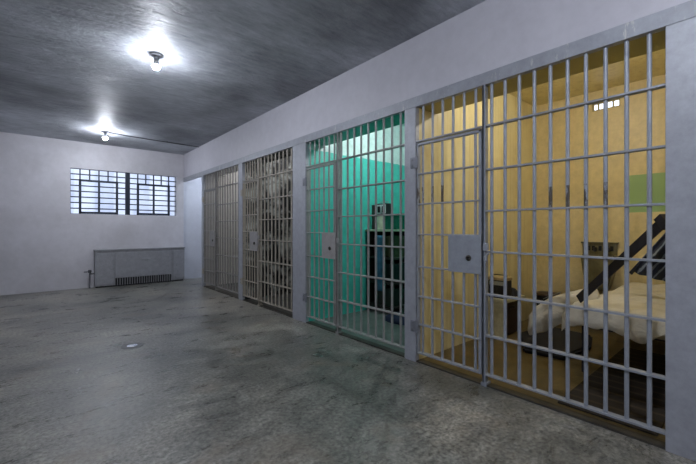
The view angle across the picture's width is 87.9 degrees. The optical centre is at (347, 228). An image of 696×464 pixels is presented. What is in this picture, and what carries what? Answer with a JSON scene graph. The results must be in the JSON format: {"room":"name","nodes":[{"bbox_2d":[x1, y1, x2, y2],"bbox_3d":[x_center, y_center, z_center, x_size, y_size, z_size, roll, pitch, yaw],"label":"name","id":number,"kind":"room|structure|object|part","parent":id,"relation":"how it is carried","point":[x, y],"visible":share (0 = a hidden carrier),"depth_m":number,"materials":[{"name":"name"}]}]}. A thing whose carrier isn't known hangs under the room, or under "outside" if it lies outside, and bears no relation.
{"room":"prison interior","nodes":[
{"label":"prison interior","id":0,"kind":"room"},
{"bbox_2d":[0,132,183,294],"bbox_3d":[-5.445,-0.275,7.738,3.580,3.050,0.200,0,0,-41],"label":"wall","id":1,"kind":"structure","parent":0,"point":[44,247],"depth_m":7.30,"materials":[{"name":"white paint"}]},
{"bbox_2d":[70,168,125,214],"bbox_3d":[-5.348,-0.775,7.755,0.985,0.949,0.050,0,0,-41],"label":"window","id":2,"kind":"structure","parent":1,"relation":"in","point":[91,191],"depth_m":7.74,"materials":[{"name":"glass"}]},
{"bbox_2d":[126,172,129,214],"bbox_3d":[-4.949,-0.775,8.106,0.078,0.949,0.065,0,0,-41],"label":"trim","id":3,"kind":"structure","parent":1,"relation":"attached to","point":[127,174],"depth_m":8.08,"materials":[{"name":"metal"}]},
{"bbox_2d":[130,173,175,215],"bbox_3d":[-4.544,-0.775,8.443,0.975,0.949,0.050,0,0,-41],"label":"window","id":4,"kind":"structure","parent":1,"relation":"in","point":[149,194],"depth_m":8.42,"materials":[{"name":"glass"}]},
{"bbox_2d":[184,177,201,278],"bbox_3d":[-3.081,-0.275,9.805,2.700,3.050,0.130,0,0,-41],"label":"wall","id":5,"kind":"structure","parent":0,"point":[192,188],"depth_m":9.04,"materials":[{"name":"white paint"}]},
{"bbox_2d":[206,171,237,285],"bbox_3d":[-2.110,-0.275,8.626,2.555,3.050,0.055,0,0,-41],"label":"wall","id":6,"kind":"structure","parent":0,"point":[237,171],"depth_m":8.07,"materials":[{"name":"beige paint"}]},
{"bbox_2d":[206,166,237,176],"bbox_3d":[-2.373,-1.423,7.181,0.275,0.575,1.800,0,0,-41],"label":"lintel","id":7,"kind":"object","parent":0,"point":[236,166],"visible":0.14,"depth_m":7.20,"materials":[{"name":"beige paint"}]},
{"bbox_2d":[0,0,485,154],"bbox_3d":[-1.532,-1.860,3.177,3.800,0.120,12.220,0,0,-41],"label":"ceiling","id":8,"kind":"structure","parent":0,"point":[72,70],"depth_m":3.78,"materials":[{"name":"grey paint"}]},
{"bbox_2d":[101,131,108,139],"bbox_3d":[-4.511,-1.722,6.708,0.124,0.155,0.124,0,0,-41],"label":"ceiling light","id":9,"kind":"object","parent":8,"relation":"attached to","point":[105,137],"visible":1,"depth_m":6.68,"materials":[{"name":"grey ceramic"}]},
{"bbox_2d":[109,132,197,146],"bbox_3d":[-3.884,-1.799,7.355,1.684,0.040,0.056,0,0,-45],"label":"conduit","id":10,"kind":"object","parent":8,"relation":"attached to","point":[109,132],"visible":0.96,"depth_m":7.31,"materials":[{"name":"grey metal"}]},
{"bbox_2d":[150,52,162,69],"bbox_3d":[-1.988,-1.722,3.745,0.124,0.155,0.124,0,0,-41],"label":"ceiling light","id":11,"kind":"object","parent":8,"relation":"attached to","point":[155,55],"visible":1,"depth_m":3.72,"materials":[{"name":"grey ceramic"}]},
{"bbox_3d":[-1.988,-1.665,3.745,0.076,0.040,0.076,0,0,-41],"label":"bulb","id":12,"kind":"part","parent":11,"relation":"part of","materials":[{"name":"white glass"}]},
{"bbox_3d":[-1.988,-1.787,3.745,0.124,0.026,0.124,0,0,-41],"label":"plate","id":13,"kind":"part","parent":11,"relation":"part of","materials":[{"name":"grey metal"}]},
{"bbox_2d":[245,156,290,298],"bbox_3d":[-0.849,-0.275,7.152,2.555,3.050,0.075,0,0,-41],"label":"wall","id":14,"kind":"structure","parent":0,"point":[289,157],"depth_m":6.70,"materials":[{"name":"grey paint"}]},
{"bbox_2d":[249,149,290,164],"bbox_3d":[-1.158,-1.423,5.760,0.275,0.575,1.639,0,0,-41],"label":"lintel","id":15,"kind":"object","parent":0,"point":[289,150],"depth_m":5.70,"materials":[{"name":"grey paint"}]},
{"bbox_2d":[0,278,695,463],"bbox_3d":[-0.557,1.304,3.945,6.280,0.132,12.120,0,0,-41],"label":"floor","id":16,"kind":"structure","parent":0,"point":[215,377],"depth_m":2.75,"materials":[{"name":"concrete"}]},
{"bbox_2d":[120,343,142,348],"bbox_3d":[-2.296,1.244,3.839,0.210,0.011,0.210,0,0,-41],"label":"floor drain","id":17,"kind":"object","parent":16,"relation":"on","point":[130,345],"visible":1,"depth_m":3.82,"materials":[{"name":"metal"}]},
{"bbox_2d":[84,247,184,287],"bbox_3d":[-4.716,0.848,8.103,1.962,0.804,0.189,0,0,-41],"label":"radiator cover","id":18,"kind":"object","parent":16,"relation":"on","point":[126,266],"visible":1,"depth_m":8.02,"materials":[{"name":"grey metal"}]},
{"bbox_3d":[-5.139,0.858,7.632,0.303,0.665,0.012,0,0,-41],"label":"panel","id":19,"kind":"part","parent":18,"relation":"part of","materials":[{"name":"grey paint"}]},
{"bbox_3d":[-4.574,0.787,8.116,1.115,0.525,0.012,0,0,-41],"label":"panel","id":20,"kind":"part","parent":18,"relation":"part of","materials":[{"name":"grey paint"}]},
{"bbox_2d":[117,273,171,284],"bbox_3d":[-4.580,1.139,8.123,1.137,0.162,0.030,0,0,-41],"label":"grille","id":21,"kind":"object","parent":18,"relation":"attached to","point":[144,278],"depth_m":8.12,"materials":[{"name":"grey metal"}]},
{"bbox_3d":[-4.032,0.858,8.579,0.240,0.665,0.012,0,0,-41],"label":"panel","id":22,"kind":"part","parent":18,"relation":"part of","materials":[{"name":"grey paint"}]},
{"bbox_2d":[202,176,205,286],"bbox_3d":[-3.119,0.058,7.800,0.053,2.385,0.110,0,0,-41],"label":"column","id":23,"kind":"structure","parent":16,"relation":"on","point":[203,177],"depth_m":7.76,"materials":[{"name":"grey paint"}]},
{"bbox_2d":[204,165,238,293],"bbox_3d":[-2.493,0.052,7.078,0.090,2.395,1.800,0,0,-41],"label":"bars","id":24,"kind":"object","parent":16,"relation":"in","point":[217,187],"visible":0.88,"depth_m":6.91,"materials":[{"name":"beige metal"}]},
{"bbox_2d":[202,189,214,285],"bbox_3d":[-2.876,0.186,7.505,0.075,1.957,0.764,0,0,-41],"label":"door","id":25,"kind":"structure","parent":24,"relation":"attached to","point":[212,233],"depth_m":7.56,"materials":[{"name":"beige metal"}]},
{"bbox_3d":[-2.726,0.210,7.338,0.064,0.313,0.264,0,0,-41],"label":"lock plate","id":26,"kind":"part","parent":25,"relation":"part of","materials":[{"name":"beige metal"}]},
{"bbox_3d":[-2.493,-0.812,7.078,0.048,0.013,1.800,0,0,-41],"label":"rail","id":27,"kind":"part","parent":24,"relation":"part of","materials":[{"name":"beige metal"}]},
{"bbox_3d":[-2.267,1.160,6.814,0.048,0.013,1.105,0,0,-41],"label":"rail","id":28,"kind":"part","parent":24,"relation":"part of","materials":[{"name":"beige metal"}]},
{"bbox_2d":[239,163,244,299],"bbox_3d":[-1.864,0.058,6.333,0.053,2.385,0.150,0,0,-41],"label":"column","id":29,"kind":"structure","parent":16,"relation":"on","point":[242,165],"depth_m":6.29,"materials":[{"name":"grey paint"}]},
{"bbox_2d":[243,148,292,311],"bbox_3d":[-1.278,0.052,5.657,0.090,2.395,1.639,0,0,-41],"label":"bars","id":30,"kind":"object","parent":16,"relation":"in","point":[259,160],"visible":0.84,"depth_m":5.52,"materials":[{"name":"beige metal"}]},
{"bbox_2d":[240,179,257,300],"bbox_3d":[-1.639,0.186,6.059,0.075,1.957,0.669,0,0,-41],"label":"door","id":31,"kind":"structure","parent":30,"relation":"attached to","point":[253,235],"depth_m":6.08,"materials":[{"name":"beige metal"}]},
{"bbox_3d":[-1.524,0.210,5.932,0.064,0.313,0.274,0,0,-41],"label":"lock plate","id":32,"kind":"part","parent":31,"relation":"part of","materials":[{"name":"paint"}]},
{"bbox_3d":[-1.278,-0.812,5.657,0.048,0.013,1.639,0,0,-41],"label":"rail","id":33,"kind":"part","parent":30,"relation":"part of","materials":[{"name":"beige metal"}]},
{"bbox_3d":[-1.083,1.160,5.429,0.048,0.013,1.039,0,0,-41],"label":"rail","id":34,"kind":"part","parent":30,"relation":"part of","materials":[{"name":"beige metal"}]},
{"bbox_3d":[-1.083,0.850,5.429,0.048,0.013,1.039,0,0,-41],"label":"rail","id":35,"kind":"part","parent":30,"relation":"part of","materials":[{"name":"beige metal"}]},
{"bbox_3d":[-1.083,0.522,5.429,0.048,0.013,1.039,0,0,-41],"label":"rail","id":36,"kind":"part","parent":30,"relation":"part of","materials":[{"name":"beige metal"}]},
{"bbox_3d":[-1.083,0.185,5.429,0.048,0.013,1.039,0,0,-41],"label":"rail","id":37,"kind":"part","parent":30,"relation":"part of","materials":[{"name":"beige metal"}]},
{"bbox_3d":[-1.083,-0.138,5.429,0.048,0.013,1.039,0,0,-41],"label":"rail","id":38,"kind":"part","parent":30,"relation":"part of","materials":[{"name":"beige metal"}]},
{"bbox_3d":[-1.083,-0.465,5.429,0.048,0.013,1.039,0,0,-41],"label":"rail","id":39,"kind":"part","parent":30,"relation":"part of","materials":[{"name":"beige metal"}]},
{"bbox_2d":[293,143,308,322],"bbox_3d":[-0.645,0.058,4.907,0.053,2.385,0.323,0,0,-41],"label":"column","id":40,"kind":"structure","parent":16,"relation":"on","point":[300,152],"depth_m":4.86,"materials":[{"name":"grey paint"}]},
{"bbox_2d":[306,113,404,348],"bbox_3d":[0.017,0.052,4.143,0.090,2.395,1.700,0,0,-41],"label":"bars","id":41,"kind":"object","parent":16,"relation":"in","point":[338,158],"visible":0.91,"depth_m":3.98,"materials":[{"name":"grey metal"}]},
{"bbox_2d":[303,162,335,325],"bbox_3d":[-0.347,0.186,4.548,0.075,1.957,0.722,0,0,-41],"label":"door","id":42,"kind":"structure","parent":41,"relation":"attached to","point":[328,238],"depth_m":4.49,"materials":[{"name":"grey metal"}]},
{"bbox_3d":[-0.329,-0.225,4.538,0.040,0.012,0.625,0,0,-41],"label":"rail","id":43,"kind":"part","parent":42,"relation":"part of","materials":[{"name":"grey metal"}]},
{"bbox_3d":[-0.329,-0.505,4.538,0.040,0.012,0.625,0,0,-41],"label":"rail","id":44,"kind":"part","parent":42,"relation":"part of","materials":[{"name":"grey metal"}]},
{"bbox_3d":[-0.329,0.894,4.538,0.040,0.012,0.625,0,0,-41],"label":"rail","id":45,"kind":"part","parent":42,"relation":"part of","materials":[{"name":"grey metal"}]},
{"bbox_3d":[-0.329,0.632,4.538,0.040,0.012,0.625,0,0,-41],"label":"rail","id":46,"kind":"part","parent":42,"relation":"part of","materials":[{"name":"grey metal"}]},
{"bbox_3d":[-0.214,0.210,4.401,0.064,0.313,0.274,0,0,-41],"label":"lock plate","id":47,"kind":"part","parent":42,"relation":"part of","materials":[{"name":"paint"}]},
{"bbox_3d":[0.017,-0.812,4.143,0.048,0.013,1.700,0,0,-41],"label":"rail","id":48,"kind":"part","parent":41,"relation":"part of","materials":[{"name":"grey metal"}]},
{"bbox_3d":[0.229,1.160,3.895,0.048,0.013,1.047,0,0,-41],"label":"rail","id":49,"kind":"part","parent":41,"relation":"part of","materials":[{"name":"grey metal"}]},
{"bbox_3d":[0.229,0.850,3.895,0.048,0.013,1.047,0,0,-41],"label":"rail","id":50,"kind":"part","parent":41,"relation":"part of","materials":[{"name":"grey metal"}]},
{"bbox_3d":[0.229,0.522,3.895,0.048,0.013,1.047,0,0,-41],"label":"rail","id":51,"kind":"part","parent":41,"relation":"part of","materials":[{"name":"grey metal"}]},
{"bbox_3d":[0.229,0.185,3.895,0.048,0.013,1.047,0,0,-41],"label":"rail","id":52,"kind":"part","parent":41,"relation":"part of","materials":[{"name":"grey metal"}]},
{"bbox_3d":[0.229,-0.138,3.895,0.048,0.013,1.047,0,0,-41],"label":"rail","id":53,"kind":"part","parent":41,"relation":"part of","materials":[{"name":"grey metal"}]},
{"bbox_3d":[0.229,-0.465,3.895,0.048,0.013,1.047,0,0,-41],"label":"rail","id":54,"kind":"part","parent":41,"relation":"part of","materials":[{"name":"grey metal"}]},
{"bbox_2d":[365,229,404,311],"bbox_3d":[0.656,0.626,5.426,0.570,1.223,0.555,0,0,-41],"label":"shelf rack","id":55,"kind":"object","parent":16,"relation":"on","point":[396,232],"visible":0.3,"depth_m":5.49,"materials":[{"name":"black metal"}]},
{"bbox_2d":[372,205,374,228],"bbox_3d":[0.387,-0.168,5.426,0.040,0.364,0.045,0,0,-41],"label":"wooden post","id":56,"kind":"object","parent":55,"relation":"on","point":[373,206],"visible":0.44,"depth_m":5.40,"materials":[{"name":"black wood"}]},
{"bbox_2d":[377,235,382,290],"bbox_3d":[0.463,0.500,5.209,0.039,0.801,0.132,0,0,-41],"label":"towel","id":57,"kind":"object","parent":55,"relation":"hanging from","point":[379,237],"visible":0.91,"depth_m":5.20,"materials":[{"name":"blue fabric"}]},
{"bbox_2d":[377,216,382,228],"bbox_3d":[0.532,-0.096,5.402,0.158,0.219,0.128,0,0,-41],"label":"carton","id":58,"kind":"object","parent":55,"relation":"on","point":[379,218],"visible":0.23,"depth_m":5.36,"materials":[{"name":"white cardboard"}]},
{"bbox_2d":[377,201,390,214],"bbox_3d":[0.540,-0.304,5.383,0.143,0.194,0.190,0,0,-41],"label":"television","id":59,"kind":"object","parent":58,"relation":"on","point":[387,205],"visible":0.84,"depth_m":5.33,"materials":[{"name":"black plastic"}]},
{"bbox_3d":[0.498,0.641,5.635,0.480,1.193,0.012,0,0,-41],"label":"panel","id":60,"kind":"part","parent":55,"relation":"part of","materials":[{"name":"black wood"}]},
{"bbox_3d":[0.657,1.130,5.433,0.540,0.024,0.525,0,0,-41],"label":"shelf","id":61,"kind":"part","parent":55,"relation":"part of","materials":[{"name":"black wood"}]},
{"bbox_3d":[0.657,0.790,5.433,0.540,0.024,0.525,0,0,-41],"label":"shelf","id":62,"kind":"part","parent":55,"relation":"part of","materials":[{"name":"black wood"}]},
{"bbox_3d":[0.657,0.430,5.433,0.540,0.024,0.525,0,0,-41],"label":"shelf","id":63,"kind":"part","parent":55,"relation":"part of","materials":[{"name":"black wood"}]},
{"bbox_2d":[374,284,404,305],"bbox_3d":[0.657,0.994,5.417,0.368,0.247,0.388,0,0,-41],"label":"storage box","id":64,"kind":"object","parent":55,"relation":"on","point":[387,287],"visible":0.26,"depth_m":5.27,"materials":[{"name":"black plastic"}]},
{"bbox_3d":[0.657,0.882,5.417,0.368,0.025,0.388,0,0,-41],"label":"lid","id":65,"kind":"part","parent":64,"relation":"part of","materials":[{"name":"black wood"}]},
{"bbox_3d":[0.625,0.636,5.086,0.040,1.203,0.040,0,0,-41],"label":"post","id":66,"kind":"part","parent":55,"relation":"part of","materials":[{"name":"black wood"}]},
{"bbox_2d":[382,261,404,281],"bbox_3d":[0.664,0.643,5.409,0.368,0.267,0.368,0,0,-41],"label":"storage box","id":67,"kind":"object","parent":55,"relation":"on","point":[387,263],"visible":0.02,"depth_m":5.25,"materials":[{"name":"black plastic"}]},
{"bbox_3d":[0.664,0.522,5.409,0.368,0.025,0.368,0,0,-41],"label":"lid","id":68,"kind":"part","parent":67,"relation":"part of","materials":[{"name":"black plastic"}]},
{"bbox_2d":[385,236,404,256],"bbox_3d":[0.723,0.264,5.341,0.368,0.307,0.188,0,0,-41],"label":"storage box","id":69,"kind":"object","parent":55,"relation":"on","point":[387,238],"visible":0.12,"depth_m":5.23,"materials":[{"name":"fabric"}]},
{"bbox_2d":[385,215,404,228],"bbox_3d":[0.705,-0.088,5.300,0.248,0.204,0.228,0,0,-41],"label":"tin box","id":70,"kind":"object","parent":55,"relation":"on","point":[396,218],"visible":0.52,"depth_m":5.22,"materials":[{"name":"green metal"}]},
{"bbox_3d":[0.858,0.641,5.605,0.012,1.193,0.525,0,0,-41],"label":"panel","id":71,"kind":"part","parent":55,"relation":"part of","materials":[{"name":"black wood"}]},
{"bbox_2d":[385,312,404,324],"bbox_3d":[0.698,1.184,4.814,0.338,0.106,0.479,0,0,-41],"label":"cloth bag","id":72,"kind":"object","parent":16,"relation":"on","point":[396,319],"visible":0.42,"depth_m":4.70,"materials":[{"name":"blue fabric"}]},
{"bbox_2d":[405,107,418,361],"bbox_3d":[0.608,0.058,3.442,0.053,2.385,0.134,0,0,-41],"label":"column","id":73,"kind":"structure","parent":16,"relation":"on","point":[411,115],"depth_m":3.42,"materials":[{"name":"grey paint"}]},
{"bbox_2d":[488,295,525,336],"bbox_3d":[1.855,1.018,4.247,0.500,0.440,0.246,0,0,-41],"label":"side table","id":74,"kind":"object","parent":16,"relation":"on","point":[512,305],"visible":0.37,"depth_m":4.14,"materials":[{"name":"beige paint"}]},
{"bbox_3d":[1.696,1.036,4.134,0.050,0.403,0.200,0,0,-41],"label":"panel","id":75,"kind":"part","parent":74,"relation":"part of","materials":[{"name":"beige paint"}]},
{"bbox_2d":[488,274,511,298],"bbox_3d":[1.758,0.665,4.179,0.165,0.265,0.218,0,0,-41],"label":"radio","id":76,"kind":"object","parent":74,"relation":"on","point":[498,280],"visible":0.47,"depth_m":4.12,"materials":[{"name":"black plastic"}]},
{"bbox_3d":[1.760,0.578,4.181,0.160,0.035,0.218,0,0,-41],"label":"lid","id":77,"kind":"part","parent":76,"relation":"part of","materials":[{"name":"beige wood"}]},
{"bbox_2d":[512,288,517,296],"bbox_3d":[1.935,0.749,4.312,0.240,0.097,0.200,0,0,-41],"label":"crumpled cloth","id":78,"kind":"object","parent":74,"relation":"on","point":[514,291],"visible":0.31,"depth_m":4.23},
{"bbox_2d":[416,33,664,434],"bbox_3d":[1.232,0.052,2.722,0.090,2.395,1.771,0,0,-41],"label":"bars","id":79,"kind":"object","parent":16,"relation":"in","point":[485,245],"visible":0.85,"depth_m":2.43,"materials":[{"name":"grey metal"}]},
{"bbox_2d":[410,129,481,373],"bbox_3d":[0.851,0.186,3.146,0.075,1.957,0.742,0,0,-41],"label":"door","id":80,"kind":"structure","parent":79,"relation":"attached to","point":[464,250],"depth_m":3.04,"materials":[{"name":"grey metal"}]},
{"bbox_3d":[0.869,0.357,3.137,0.040,0.012,0.645,0,0,-41],"label":"rail","id":81,"kind":"part","parent":80,"relation":"part of","materials":[{"name":"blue metal"}]},
{"bbox_3d":[0.869,0.056,3.137,0.040,0.012,0.645,0,0,-41],"label":"rail","id":82,"kind":"part","parent":80,"relation":"part of","materials":[{"name":"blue metal"}]},
{"bbox_3d":[0.869,0.632,3.137,0.040,0.012,0.645,0,0,-41],"label":"rail","id":83,"kind":"part","parent":80,"relation":"part of","materials":[{"name":"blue metal"}]},
{"bbox_3d":[0.869,-0.505,3.137,0.040,0.012,0.645,0,0,-41],"label":"rail","id":84,"kind":"part","parent":80,"relation":"part of","materials":[{"name":"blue metal"}]},
{"bbox_3d":[0.869,0.894,3.137,0.040,0.012,0.645,0,0,-41],"label":"rail","id":85,"kind":"part","parent":80,"relation":"part of","materials":[{"name":"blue metal"}]},
{"bbox_3d":[0.869,-0.225,3.137,0.040,0.012,0.645,0,0,-41],"label":"rail","id":86,"kind":"part","parent":80,"relation":"part of","materials":[{"name":"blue metal"}]},
{"bbox_3d":[0.981,0.210,3.003,0.064,0.313,0.304,0,0,-41],"label":"lock plate","id":87,"kind":"part","parent":80,"relation":"part of","materials":[{"name":"paint"}]},
{"bbox_3d":[1.232,-0.812,2.722,0.048,0.013,1.771,0,0,-41],"label":"rail","id":88,"kind":"part","parent":79,"relation":"part of","materials":[{"name":"grey metal"}]},
{"bbox_3d":[1.450,1.160,2.466,0.048,0.013,1.098,0,0,-41],"label":"rail","id":89,"kind":"part","parent":79,"relation":"part of","materials":[{"name":"grey metal"}]},
{"bbox_3d":[1.450,0.850,2.466,0.048,0.013,1.098,0,0,-41],"label":"rail","id":90,"kind":"part","parent":79,"relation":"part of","materials":[{"name":"grey metal"}]},
{"bbox_3d":[1.450,0.522,2.466,0.048,0.013,1.098,0,0,-41],"label":"rail","id":91,"kind":"part","parent":79,"relation":"part of","materials":[{"name":"grey metal"}]},
{"bbox_3d":[1.450,0.185,2.466,0.048,0.013,1.098,0,0,-41],"label":"rail","id":92,"kind":"part","parent":79,"relation":"part of","materials":[{"name":"grey metal"}]},
{"bbox_3d":[1.450,-0.138,2.466,0.048,0.013,1.098,0,0,-41],"label":"rail","id":93,"kind":"part","parent":79,"relation":"part of","materials":[{"name":"grey metal"}]},
{"bbox_3d":[1.450,-0.465,2.466,0.048,0.013,1.098,0,0,-41],"label":"rail","id":94,"kind":"part","parent":79,"relation":"part of","materials":[{"name":"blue metal"}]},
{"bbox_2d":[536,291,560,305],"bbox_3d":[2.626,1.026,4.745,0.310,0.424,0.310,0,0,-41],"label":"bucket","id":95,"kind":"object","parent":16,"relation":"on","point":[540,295],"visible":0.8,"depth_m":4.69,"materials":[{"name":"black metal"}]},
{"bbox_3d":[2.626,0.860,4.745,0.310,0.032,0.310,0,0,-41],"label":"lid","id":96,"kind":"part","parent":95,"relation":"part of","materials":[{"name":"black wood"}]},
{"bbox_2d":[521,327,591,359],"bbox_3d":[2.197,1.210,3.878,1.054,0.055,0.676,0,0,-41],"label":"folded blanket","id":97,"kind":"object","parent":16,"relation":"on","point":[559,335],"visible":0.62,"depth_m":3.77,"materials":[{"name":"black fabric"}]},
{"bbox_2d":[558,348,664,435],"bbox_3d":[2.349,1.232,2.939,1.810,0.011,0.545,0,0,-41],"label":"floor mat","id":98,"kind":"object","parent":16,"relation":"on","point":[637,358],"visible":0.69,"depth_m":2.70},
{"bbox_2d":[582,326,664,371],"bbox_3d":[2.787,0.950,3.334,1.870,0.576,0.675,0,0,-41],"label":"bunk bed","id":99,"kind":"object","parent":16,"relation":"on","point":[662,338],"visible":0.06,"depth_m":3.11,"materials":[{"name":"metal"}]},
{"bbox_3d":[2.045,1.039,3.117,0.040,0.398,0.040,0,0,-41],"label":"leg","id":100,"kind":"part","parent":99,"relation":"part of","materials":[{"name":"metal"}]},
{"bbox_2d":[528,282,664,343],"bbox_3d":[2.620,0.773,3.462,1.946,0.447,1.095,0,0,-41],"label":"sheet","id":101,"kind":"object","parent":99,"relation":"on","point":[637,291],"visible":0.63,"depth_m":2.97,"materials":[{"name":"beige fabric"}]},
{"bbox_2d":[576,214,664,302],"bbox_3d":[1.954,0.257,2.604,0.065,0.696,0.766,0,0,-8],"label":"steel rail","id":102,"kind":"object","parent":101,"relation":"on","point":[658,226],"visible":0.66,"depth_m":2.49,"materials":[{"name":"black metal"}]},
{"bbox_3d":[2.867,0.825,3.402,1.660,0.050,0.675,0,0,-41],"label":"frame","id":103,"kind":"part","parent":99,"relation":"part of","materials":[{"name":"metal"}]},
{"bbox_2d":[665,17,695,460],"bbox_3d":[1.927,0.058,1.899,0.053,2.385,0.383,0,0,-41],"label":"column","id":104,"kind":"structure","parent":16,"relation":"on","point":[680,37],"depth_m":1.98,"materials":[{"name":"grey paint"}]},
{"bbox_2d":[309,125,404,320],"bbox_3d":[0.398,-0.275,5.694,2.555,3.050,0.162,0,0,-41],"label":"wall","id":105,"kind":"structure","parent":0,"point":[396,129],"depth_m":5.29,"materials":[{"name":"teal paint"}]},
{"bbox_2d":[311,113,404,145],"bbox_3d":[0.137,-1.423,4.245,0.275,0.575,1.700,0,0,-41],"label":"lintel","id":106,"kind":"object","parent":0,"point":[396,119],"visible":0.21,"depth_m":4.14,"materials":[{"name":"teal paint"}]},
{"bbox_2d":[184,0,689,177],"bbox_3d":[-0.129,-0.275,4.310,0.045,3.050,11.920,0,0,-41],"label":"wall","id":107,"kind":"structure","parent":0,"point":[489,35],"depth_m":3.21,"materials":[{"name":"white paint"}]},
{"bbox_2d":[204,286,664,449],"bbox_3d":[-0.624,1.254,4.915,0.071,0.033,7.517,0,0,-41],"label":"trim","id":108,"kind":"structure","parent":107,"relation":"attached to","point":[626,432],"depth_m":2.72,"materials":[{"name":"grey metal"}]},
{"bbox_2d":[183,0,695,181],"bbox_3d":[-0.977,-1.183,5.295,0.053,0.097,9.320,0,0,-41],"label":"beam","id":109,"kind":"structure","parent":107,"relation":"attached to","point":[656,22],"depth_m":2.68,"materials":[{"name":"grey paint"}]},
{"bbox_2d":[419,93,532,358],"bbox_3d":[1.621,-0.275,4.264,2.555,3.050,0.067,0,0,-41],"label":"wall","id":110,"kind":"structure","parent":0,"point":[512,101],"depth_m":4.00,"materials":[{"name":"yellow paint"}]},
{"bbox_2d":[420,30,664,113],"bbox_3d":[1.351,-1.423,2.824,0.275,0.575,1.771,0,0,-41],"label":"lintel","id":111,"kind":"object","parent":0,"point":[637,47],"visible":0.18,"depth_m":2.58,"materials":[{"name":"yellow paint"}]},
{"bbox_2d":[509,49,664,105],"bbox_3d":[2.322,-1.755,3.655,2.280,0.090,1.771,0,0,-41],"label":"ceiling","id":112,"kind":"structure","parent":0,"point":[637,65],"depth_m":4.15,"materials":[{"name":"yellow paint"}]},
{"bbox_2d":[536,75,664,305],"bbox_3d":[3.264,-0.275,4.384,0.100,3.050,2.021,0,0,-41],"label":"wall","id":113,"kind":"structure","parent":0,"point":[638,102],"depth_m":4.48,"materials":[{"name":"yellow paint"}]},
{"bbox_2d":[581,242,618,290],"bbox_3d":[3.041,0.569,4.399,0.220,0.801,0.395,0,0,-41],"label":"sink","id":114,"kind":"object","parent":113,"relation":"attached to","point":[595,266],"visible":0.48,"depth_m":4.35,"materials":[{"name":"grey metal"}]},
{"bbox_2d":[592,98,619,111],"bbox_3d":[3.185,-1.520,4.446,0.040,0.110,0.290,0,0,-41],"label":"window","id":115,"kind":"structure","parent":113,"relation":"in","point":[616,102],"depth_m":4.44,"materials":[{"name":"white glass"}]},
{"bbox_3d":[2.853,-0.275,2.823,2.555,3.050,0.183,0,0,-41],"label":"wall","id":116,"kind":"structure","parent":0,"visible":0},
{"bbox_2d":[629,233,664,280],"bbox_3d":[2.762,0.136,3.171,0.149,0.798,0.472,0,0,-41],"label":"striped blanket","id":117,"kind":"object","parent":116,"relation":"hanging from","point":[658,249],"visible":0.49,"depth_m":3.20,"materials":[{"name":"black fabric"}]}
]}

